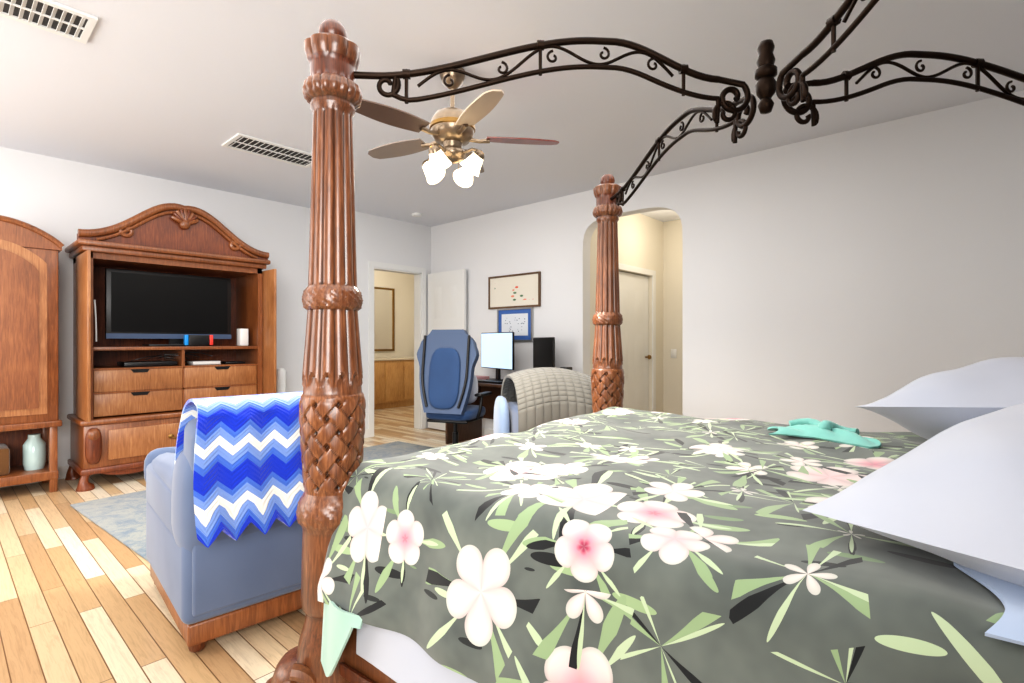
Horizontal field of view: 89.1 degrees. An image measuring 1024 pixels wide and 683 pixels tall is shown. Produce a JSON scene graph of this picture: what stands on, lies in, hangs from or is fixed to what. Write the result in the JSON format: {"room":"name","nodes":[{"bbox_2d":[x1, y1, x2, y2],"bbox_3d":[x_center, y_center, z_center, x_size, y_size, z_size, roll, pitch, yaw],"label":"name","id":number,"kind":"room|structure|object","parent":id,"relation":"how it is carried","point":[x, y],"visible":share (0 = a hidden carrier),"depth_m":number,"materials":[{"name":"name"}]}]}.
{"room":"bedroom","nodes":[
{"label":"bedroom","id":0,"kind":"room"},
{"bbox_2d":[0,147,430,465],"bbox_3d":[-3.609,-0.200,4.824,0.420,2.800,6.940,0,0,42],"label":"wall","id":1,"kind":"structure","parent":0,"point":[63,201],"depth_m":5.28,"materials":[{"name":"paint"}]},
{"bbox_2d":[0,261,655,487],"bbox_3d":[-0.396,0.095,3.304,6.950,2.210,8.700,0,0,42],"label":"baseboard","id":2,"kind":"structure","parent":1,"relation":"attached to","point":[419,273],"depth_m":6.75,"materials":[{"name":"white wood"}]},
{"bbox_2d":[0,405,472,682],"bbox_3d":[-1.290,1.230,4.149,9.690,0.060,9.040,0,0,42],"label":"floor","id":3,"kind":"structure","parent":0,"point":[81,600],"depth_m":2.33,"materials":[{"name":"brown wood"}]},
{"bbox_2d":[0,215,63,491],"bbox_3d":[-4.043,0.124,4.034,0.502,2.152,0.816,0,0,42],"label":"tall cabinet","id":4,"kind":"object","parent":3,"relation":"on","point":[30,422],"visible":1,"depth_m":4.04,"materials":[{"name":"brown wood"}]},
{"bbox_2d":[65,203,276,491],"bbox_3d":[-3.098,-0.004,4.828,0.845,2.469,1.522,0,0,42],"label":"armoire","id":5,"kind":"object","parent":3,"relation":"on","point":[174,308],"visible":0.85,"depth_m":4.67,"materials":[{"name":"brown wood"}]},
{"bbox_2d":[93,268,248,366],"bbox_3d":[-3.138,-0.205,4.854,0.300,0.849,1.225,0,0,42],"label":"tv","id":6,"kind":"object","parent":5,"relation":"on","point":[182,309],"depth_m":4.77,"materials":[{"name":"black plastic"}]},
{"bbox_2d":[70,441,433,561],"bbox_3d":[-1.300,1.194,4.231,2.500,0.012,3.050,0,0,38],"label":"rug","id":7,"kind":"object","parent":3,"relation":"on","point":[121,518],"visible":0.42,"depth_m":3.65,"materials":[{"name":"white fabric"}]},
{"bbox_2d":[144,391,303,652],"bbox_3d":[-1.201,0.699,2.417,0.720,0.975,1.050,0,0,-43],"label":"recliner","id":8,"kind":"object","parent":7,"relation":"on","point":[223,478],"visible":0.71,"depth_m":2.00,"materials":[{"name":"fabric"}]},
{"bbox_2d":[174,391,303,547],"bbox_3d":[-0.992,0.471,2.142,0.624,0.517,0.362,0,0,-43],"label":"blanket","id":9,"kind":"object","parent":8,"relation":"on","point":[238,466],"depth_m":1.93,"materials":[{"name":"blue fabric"}]},
{"bbox_2d":[417,329,491,443],"bbox_3d":[-0.571,0.541,5.290,0.680,1.317,0.626,0,0,20],"label":"gaming chair","id":10,"kind":"object","parent":7,"relation":"on","point":[447,361],"visible":0.79,"depth_m":5.05,"materials":[{"name":"blue plastic"}]},
{"bbox_2d":[277,368,285,392],"bbox_3d":[-2.472,0.740,5.563,0.240,0.920,0.240,0,0,42],"label":"tower fan","id":11,"kind":"object","parent":3,"relation":"on","point":[281,380],"visible":0.23,"depth_m":5.52,"materials":[{"name":"white plastic"}]},
{"bbox_2d":[374,361,413,409],"bbox_3d":[-2.602,0.770,9.259,0.582,0.860,2.100,0,0,42],"label":"bathroom vanity","id":12,"kind":"object","parent":3,"relation":"on","point":[393,382],"depth_m":9.36,"materials":[{"name":"brown wood"}]},
{"bbox_2d":[374,357,413,360],"bbox_3d":[-2.602,0.323,9.260,0.580,0.035,2.120,0,0,42],"label":"countertop","id":13,"kind":"structure","parent":12,"relation":"on","point":[387,358],"depth_m":9.44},
{"bbox_2d":[446,332,571,443],"bbox_3d":[-0.028,0.547,5.805,1.550,1.305,0.630,0,0,42],"label":"desk","id":14,"kind":"object","parent":3,"relation":"on","point":[497,351],"visible":0.35,"depth_m":6.00,"materials":[{"name":"brown wood"}]},
{"bbox_2d":[493,367,592,433],"bbox_3d":[0.156,0.700,3.994,0.868,1.000,0.885,0,0,-10],"label":"armchair","id":15,"kind":"object","parent":3,"relation":"on","point":[528,399],"visible":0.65,"depth_m":3.68,"materials":[{"name":"fabric"}]},
{"bbox_2d":[266,0,1023,682],"bbox_3d":[0.880,0.077,1.800,2.586,2.245,2.330,0,0,37],"label":"bed","id":16,"kind":"object","parent":3,"relation":"on","point":[610,540],"visible":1,"depth_m":1.35,"materials":[{"name":"grey fabric"}]},
{"bbox_2d":[310,406,1023,682],"bbox_3d":[0.678,0.675,1.956,1.868,0.569,2.146,0,0,37],"label":"comforter","id":17,"kind":"object","parent":16,"relation":"on","point":[609,544],"depth_m":1.20,"materials":[{"name":"green fabric"}]},
{"bbox_2d":[374,270,413,357],"bbox_3d":[-3.178,-0.200,9.173,0.140,2.800,3.780,0,0,42],"label":"wall","id":18,"kind":"structure","parent":0,"point":[401,284],"depth_m":10.18,"materials":[{"name":"paint"}]},
{"bbox_2d":[374,287,394,350],"bbox_3d":[-2.451,-0.420,9.850,0.030,1.200,0.520,0,0,42],"label":"bathroom mirror","id":19,"kind":"object","parent":18,"relation":"attached to","point":[384,319],"visible":0.29,"depth_m":9.85,"materials":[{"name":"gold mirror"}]},
{"bbox_2d":[0,0,1023,226],"bbox_3d":[-1.290,-1.640,4.149,9.690,0.080,9.040,0,0,42],"label":"ceiling","id":20,"kind":"structure","parent":0,"point":[182,91],"depth_m":3.23,"materials":[{"name":"paint"}]},
{"bbox_2d":[0,0,97,43],"bbox_3d":[-2.365,-1.593,2.439,0.310,0.013,0.620,0,0,42],"label":"ceiling vent","id":21,"kind":"object","parent":20,"relation":"in","point":[51,16],"visible":1,"depth_m":2.55,"materials":[{"name":"white metal"}]},
{"bbox_2d":[221,133,311,167],"bbox_3d":[-1.985,-1.593,4.371,0.360,0.013,0.720,0,0,42],"label":"ceiling vent","id":22,"kind":"object","parent":20,"relation":"in","point":[263,148],"visible":0.94,"depth_m":4.32,"materials":[{"name":"white metal"}]},
{"bbox_2d":[412,212,421,216],"bbox_3d":[-1.191,-1.582,6.508,0.128,0.034,0.128,0,0,42],"label":"smoke detector","id":23,"kind":"object","parent":20,"relation":"attached to","point":[415,214],"visible":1,"depth_m":6.47,"materials":[{"name":"white plastic"}]},
{"bbox_2d":[355,68,558,187],"bbox_3d":[-0.390,-1.259,3.053,1.230,0.678,1.196,0,0,42],"label":"ceiling fan","id":24,"kind":"object","parent":20,"relation":"hanging from","point":[451,130],"visible":1,"depth_m":2.98,"materials":[{"name":"wood"}]},
{"bbox_2d":[590,213,661,411],"bbox_3d":[1.426,-0.200,6.426,0.160,2.800,1.900,0,0,42],"label":"wall","id":25,"kind":"structure","parent":0,"point":[647,242],"depth_m":6.63,"materials":[{"name":"paint"}]},
{"bbox_2d":[619,271,650,410],"bbox_3d":[1.488,0.175,6.425,0.111,2.030,0.890,0,0,42],"label":"hall door","id":26,"kind":"structure","parent":25,"relation":"in","point":[633,291],"depth_m":6.50,"materials":[{"name":"white wood"}]},
{"bbox_2d":[662,219,682,414],"bbox_3d":[2.484,-0.200,6.644,1.080,2.800,0.160,0,0,42],"label":"wall","id":27,"kind":"structure","parent":0,"point":[672,240],"depth_m":6.89,"materials":[{"name":"paint"}]},
{"bbox_2d":[671,349,676,357],"bbox_3d":[2.134,0.160,6.869,0.080,0.120,0.013,0,0,42],"label":"light switch","id":28,"kind":"object","parent":27,"relation":"attached to","point":[673,353],"visible":1,"depth_m":6.86,"materials":[{"name":"white plastic"}]},
{"bbox_2d":[431,90,1023,431],"bbox_3d":[1.394,-0.200,5.083,6.950,2.800,0.140,0,0,42],"label":"wall","id":29,"kind":"structure","parent":0,"point":[836,278],"depth_m":4.07,"materials":[{"name":"paint"}]},
{"bbox_2d":[428,269,465,430],"bbox_3d":[-0.898,0.128,6.916,0.740,2.120,0.111,0,0,42],"label":"door","id":30,"kind":"structure","parent":29,"relation":"in","point":[446,300],"depth_m":6.91,"materials":[{"name":"white wood"}]},
{"bbox_2d":[488,271,540,308],"bbox_3d":[0.018,-0.600,6.207,0.820,0.400,0.025,0,0,42],"label":"floral picture","id":31,"kind":"object","parent":29,"relation":"attached to","point":[516,290],"visible":0.98,"depth_m":6.18,"materials":[{"name":"beige paper"}]},
{"bbox_2d":[497,307,533,341],"bbox_3d":[0.033,-0.200,6.194,0.560,0.400,0.025,0,0,42],"label":"certificate","id":32,"kind":"object","parent":29,"relation":"attached to","point":[519,322],"visible":0.79,"depth_m":6.15,"materials":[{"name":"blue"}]}
]}

